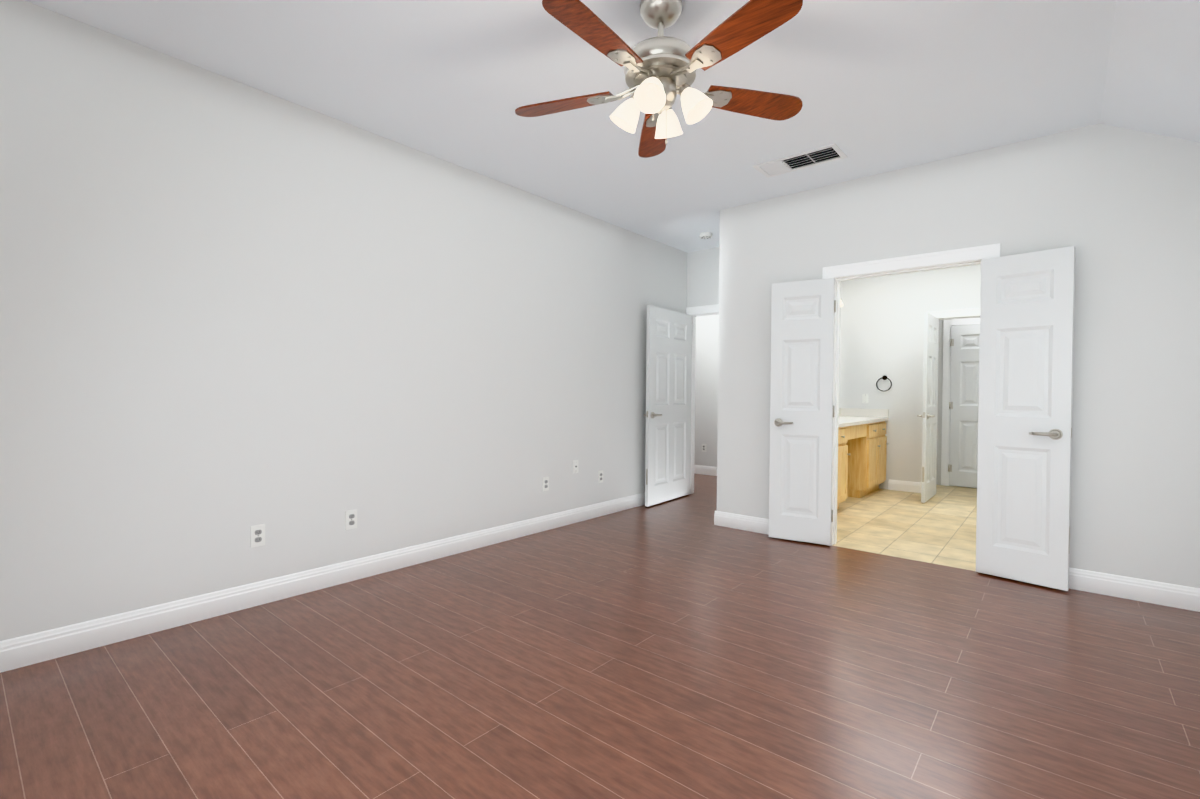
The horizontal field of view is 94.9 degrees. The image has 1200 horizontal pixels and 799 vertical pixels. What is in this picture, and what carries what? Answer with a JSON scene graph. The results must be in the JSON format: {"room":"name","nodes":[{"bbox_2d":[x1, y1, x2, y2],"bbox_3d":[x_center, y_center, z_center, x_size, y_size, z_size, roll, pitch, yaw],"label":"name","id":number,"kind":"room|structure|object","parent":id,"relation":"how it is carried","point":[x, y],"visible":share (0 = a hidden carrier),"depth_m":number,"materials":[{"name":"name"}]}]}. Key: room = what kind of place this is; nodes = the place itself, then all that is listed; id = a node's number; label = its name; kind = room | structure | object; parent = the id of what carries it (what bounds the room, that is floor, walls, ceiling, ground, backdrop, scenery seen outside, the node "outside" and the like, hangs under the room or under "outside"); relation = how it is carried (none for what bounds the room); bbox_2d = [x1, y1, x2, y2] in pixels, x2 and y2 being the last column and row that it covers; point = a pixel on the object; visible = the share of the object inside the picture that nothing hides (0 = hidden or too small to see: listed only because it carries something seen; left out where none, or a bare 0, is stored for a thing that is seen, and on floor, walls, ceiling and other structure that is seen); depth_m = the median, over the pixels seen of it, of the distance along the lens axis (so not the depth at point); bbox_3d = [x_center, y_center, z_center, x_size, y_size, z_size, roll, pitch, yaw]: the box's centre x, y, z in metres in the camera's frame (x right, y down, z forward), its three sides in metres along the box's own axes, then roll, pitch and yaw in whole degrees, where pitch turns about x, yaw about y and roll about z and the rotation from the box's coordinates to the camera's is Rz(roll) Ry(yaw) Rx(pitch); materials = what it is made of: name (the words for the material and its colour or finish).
{"room":"empty bedroom","nodes":[
{"label":"empty bedroom","id":0,"kind":"room"},
{"bbox_2d":[0,0,686,640],"bbox_3d":[-1.025,-0.282,4.024,0.120,2.770,6.120,1,1,40],"label":"wall","id":1,"kind":"structure","parent":0,"point":[232,312],"depth_m":2.96,"materials":[{"name":"white paint"}]},
{"bbox_2d":[250,524,264,547],"bbox_3d":[-1.845,0.736,2.969,0.011,0.115,0.070,1,1,40],"label":"electrical outlet","id":2,"kind":"object","parent":1,"relation":"attached to","point":[257,535],"visible":1,"depth_m":2.96,"materials":[{"name":"white plastic"}]},
{"bbox_2d":[0,492,644,672],"bbox_3d":[-0.945,1.041,4.044,0.015,0.125,6.000,1,1,40],"label":"baseboard","id":3,"kind":"structure","parent":1,"relation":"attached to","point":[27,650],"depth_m":2.96,"materials":[{"name":"white paint"}]},
{"bbox_2d":[345,509,356,529],"bbox_3d":[-1.517,0.733,3.360,0.011,0.115,0.070,1,1,40],"label":"electrical outlet","id":4,"kind":"object","parent":1,"relation":"attached to","point":[350,519],"visible":1,"depth_m":3.35,"materials":[{"name":"white plastic"}]},
{"bbox_2d":[542,477,548,490],"bbox_3d":[-0.455,0.710,4.622,0.011,0.115,0.070,1,1,40],"label":"electrical outlet","id":5,"kind":"object","parent":1,"relation":"attached to","point":[545,483],"visible":1,"depth_m":4.62,"materials":[{"name":"white plastic"}]},
{"bbox_2d":[573,460,577,472],"bbox_3d":[-0.214,0.598,4.902,0.015,0.115,0.070,1,1,40],"label":"electrical outlet","id":6,"kind":"object","parent":1,"relation":"attached to","point":[575,466],"visible":1,"depth_m":4.90,"materials":[{"name":"white plastic"}]},
{"bbox_2d":[598,470,602,482],"bbox_3d":[0.009,0.726,5.173,0.011,0.115,0.070,1,1,40],"label":"electrical outlet","id":7,"kind":"object","parent":1,"relation":"attached to","point":[600,476],"visible":1,"depth_m":5.17,"materials":[{"name":"white plastic"}]},
{"bbox_2d":[644,305,691,506],"bbox_3d":[0.754,0.065,5.917,0.155,2.030,0.917,1,1,37],"label":"entry door","id":8,"kind":"structure","parent":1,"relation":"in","point":[668,404],"depth_m":5.85,"materials":[{"name":"white paint"}]},
{"bbox_2d":[0,473,1199,798],"bbox_3d":[0.281,1.164,3.993,6.200,0.100,7.740,1,1,40],"label":"floor","id":9,"kind":"structure","parent":0,"point":[628,653],"depth_m":2.17,"materials":[{"name":"brown wood"}]},
{"bbox_2d":[25,0,1199,252],"bbox_3d":[0.721,-1.585,4.454,6.200,0.547,9.040,1,1,40],"label":"ceiling","id":10,"kind":"structure","parent":0,"point":[879,86],"depth_m":2.79,"materials":[{"name":"white paint"}]},
{"bbox_2d":[515,0,802,157],"bbox_3d":[0.221,-1.354,2.223,1.271,0.559,1.228,1,1,40],"label":"fan","id":11,"kind":"object","parent":10,"relation":"hanging from","point":[660,69],"visible":1,"depth_m":2.17,"materials":[{"name":"brown wood"}]},
{"bbox_2d":[699,232,711,238],"bbox_3d":[1.067,-1.651,5.548,0.130,0.040,0.130,1,1,40],"label":"smoke detector","id":12,"kind":"object","parent":10,"relation":"attached to","point":[704,235],"visible":1,"depth_m":5.51,"materials":[{"name":"white plastic"}]},
{"bbox_2d":[753,143,846,177],"bbox_3d":[1.374,-1.638,3.800,0.560,0.014,0.260,1,1,40],"label":"ceiling vent","id":13,"kind":"object","parent":10,"relation":"in","point":[809,158],"visible":1,"depth_m":3.78,"materials":[{"name":"white metal"}]},
{"bbox_2d":[687,247,718,306],"bbox_3d":[0.589,-0.305,6.743,3.090,2.770,0.120,1,1,40],"label":"wall","id":14,"kind":"structure","parent":0,"point":[704,278],"depth_m":6.18,"materials":[{"name":"white paint"}]},
{"bbox_2d":[686,304,718,493],"bbox_3d":[1.406,0.025,6.058,0.989,2.140,0.164,1,1,40],"label":"door frame","id":15,"kind":"structure","parent":14,"relation":"attached to","point":[698,311],"depth_m":6.33,"materials":[{"name":"white paint"}]},
{"bbox_2d":[694,315,718,466],"bbox_3d":[1.563,-0.313,7.884,3.110,2.770,0.120,1,1,40],"label":"wall","id":16,"kind":"structure","parent":0,"point":[706,386],"depth_m":7.84,"materials":[{"name":"white paint"}]},
{"bbox_2d":[702,444,705,451],"bbox_3d":[1.486,0.692,7.870,0.070,0.115,0.011,1,1,40],"label":"outlet","id":17,"kind":"object","parent":16,"relation":"attached to","point":[703,447],"visible":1,"depth_m":7.87,"materials":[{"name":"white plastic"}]},
{"bbox_2d":[694,465,716,475],"bbox_3d":[1.555,1.011,7.811,2.990,0.125,0.015,1,1,40],"label":"baseboard","id":18,"kind":"structure","parent":16,"relation":"attached to","point":[705,470],"depth_m":7.84,"materials":[{"name":"white paint"}]},
{"bbox_2d":[839,281,840,395],"bbox_3d":[2.419,-0.286,6.393,0.120,2.770,3.900,1,1,40],"label":"wall","id":19,"kind":"structure","parent":0,"point":[839,347],"depth_m":7.09,"materials":[{"name":"white paint"}]},
{"bbox_2d":[832,484,976,570],"bbox_3d":[3.528,1.171,5.391,3.030,0.100,4.020,1,1,40],"label":"floor","id":20,"kind":"structure","parent":0,"point":[939,528],"depth_m":4.90,"materials":[{"name":"beige tile"}]},
{"bbox_2d":[837,420,888,508],"bbox_3d":[2.527,0.683,5.984,0.592,0.844,2.444,1,1,40],"label":"bathroom vanity","id":21,"kind":"object","parent":20,"relation":"on","point":[862,446],"depth_m":6.17,"materials":[{"name":"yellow wood"}]},
{"bbox_2d":[838,416,888,427],"bbox_3d":[2.521,0.241,5.980,0.575,0.039,2.454,1,1,40],"label":"countertop","id":22,"kind":"structure","parent":21,"relation":"on","point":[842,419],"depth_m":6.16,"materials":[{"name":"white stone"}]},
{"bbox_2d":[839,264,980,488],"bbox_3d":[3.813,-0.278,6.579,1.775,2.770,0.120,1,1,40],"label":"wall","id":23,"kind":"structure","parent":0,"point":[882,327],"depth_m":6.68,"materials":[{"name":"white paint"}]},
{"bbox_2d":[862,394,867,402],"bbox_3d":[3.326,-0.011,6.904,0.070,0.115,0.013,1,1,40],"label":"bathroom light switch","id":24,"kind":"object","parent":23,"relation":"attached to","point":[864,398],"visible":1,"depth_m":6.90,"materials":[{"name":"white plastic"}]},
{"bbox_2d":[841,408,888,415],"bbox_3d":[3.312,0.165,6.904,0.556,0.102,0.020,1,1,40],"label":"backsplash","id":25,"kind":"structure","parent":23,"relation":"attached to","point":[844,411],"depth_m":6.90,"materials":[{"name":"white stone"}]},
{"bbox_2d":[876,375,891,390],"bbox_3d":[3.485,-0.197,6.746,0.175,0.197,0.048,1,1,40],"label":"towel ring","id":26,"kind":"object","parent":23,"relation":"attached to","point":[884,377],"visible":0.96,"depth_m":6.75,"materials":[{"name":"brown metal"}]},
{"bbox_2d":[888,479,920,492],"bbox_3d":[3.677,1.044,6.614,0.380,0.125,0.015,1,1,40],"label":"baseboard","id":27,"kind":"structure","parent":23,"relation":"attached to","point":[905,486],"depth_m":6.62,"materials":[{"name":"white paint"}]},
{"bbox_2d":[917,312,938,502],"bbox_3d":[3.684,0.085,6.136,0.155,2.030,0.707,1,1,40],"label":"bathroom door","id":28,"kind":"structure","parent":23,"relation":"in","point":[930,406],"depth_m":6.03,"materials":[{"name":"white paint"}]},
{"bbox_2d":[928,308,979,319],"bbox_3d":[4.210,0.045,6.247,0.880,2.140,0.164,1,1,40],"label":"door frame","id":29,"kind":"structure","parent":23,"relation":"attached to","point":[958,314],"depth_m":6.27,"materials":[{"name":"white paint"}]},
{"bbox_2d":[936,320,975,487],"bbox_3d":[4.772,-0.274,6.884,2.850,2.770,0.120,1,1,40],"label":"wall","id":30,"kind":"structure","parent":0,"point":[939,413],"depth_m":7.12,"materials":[{"name":"white paint"}]},
{"bbox_2d":[941,318,979,485],"bbox_3d":[4.758,0.042,6.806,0.900,2.140,0.020,1,1,40],"label":"trim","id":31,"kind":"structure","parent":30,"relation":"attached to","point":[947,324],"depth_m":7.06,"materials":[{"name":"white paint"}]},
{"bbox_2d":[948,324,979,487],"bbox_3d":[4.729,0.085,6.778,0.731,2.030,0.095,1,1,40],"label":"closet door","id":32,"kind":"structure","parent":30,"relation":"in","point":[963,408],"depth_m":6.92,"materials":[{"name":"white paint"}]},
{"bbox_2d":[717,123,1199,587],"bbox_3d":[2.215,-0.255,3.938,2.970,2.770,0.120,1,1,40],"label":"wall","id":33,"kind":"structure","parent":0,"point":[1118,208],"depth_m":3.28,"materials":[{"name":"white paint"}]},
{"bbox_2d":[714,511,768,534],"bbox_3d":[1.362,1.052,4.576,0.910,0.125,0.015,1,1,40],"label":"baseboard","id":34,"kind":"structure","parent":33,"relation":"attached to","point":[744,522],"depth_m":4.70,"materials":[{"name":"white paint"}]},
{"bbox_2d":[769,278,835,544],"bbox_3d":[1.575,0.093,4.304,0.474,2.030,0.155,1,1,31],"label":"double door","id":35,"kind":"structure","parent":33,"relation":"in","point":[802,407],"depth_m":4.29,"materials":[{"name":"white paint"}]},
{"bbox_2d":[822,243,999,572],"bbox_3d":[2.186,0.059,3.965,1.110,2.140,0.164,1,1,40],"label":"door frame","id":36,"kind":"structure","parent":33,"relation":"attached to","point":[976,255],"depth_m":4.04,"materials":[{"name":"white paint"}]},
{"bbox_2d":[976,246,1074,590],"bbox_3d":[2.624,0.113,3.422,0.155,2.030,0.474,0,1,-41],"label":"double door","id":37,"kind":"structure","parent":33,"relation":"in","point":[1025,411],"depth_m":3.39,"materials":[{"name":"white paint"}]},
{"bbox_2d":[1069,567,1199,611],"bbox_3d":[2.929,1.082,3.259,0.965,0.125,0.015,1,1,40],"label":"baseboard","id":38,"kind":"structure","parent":33,"relation":"attached to","point":[1163,593],"depth_m":3.14,"materials":[{"name":"white paint"}]}
]}

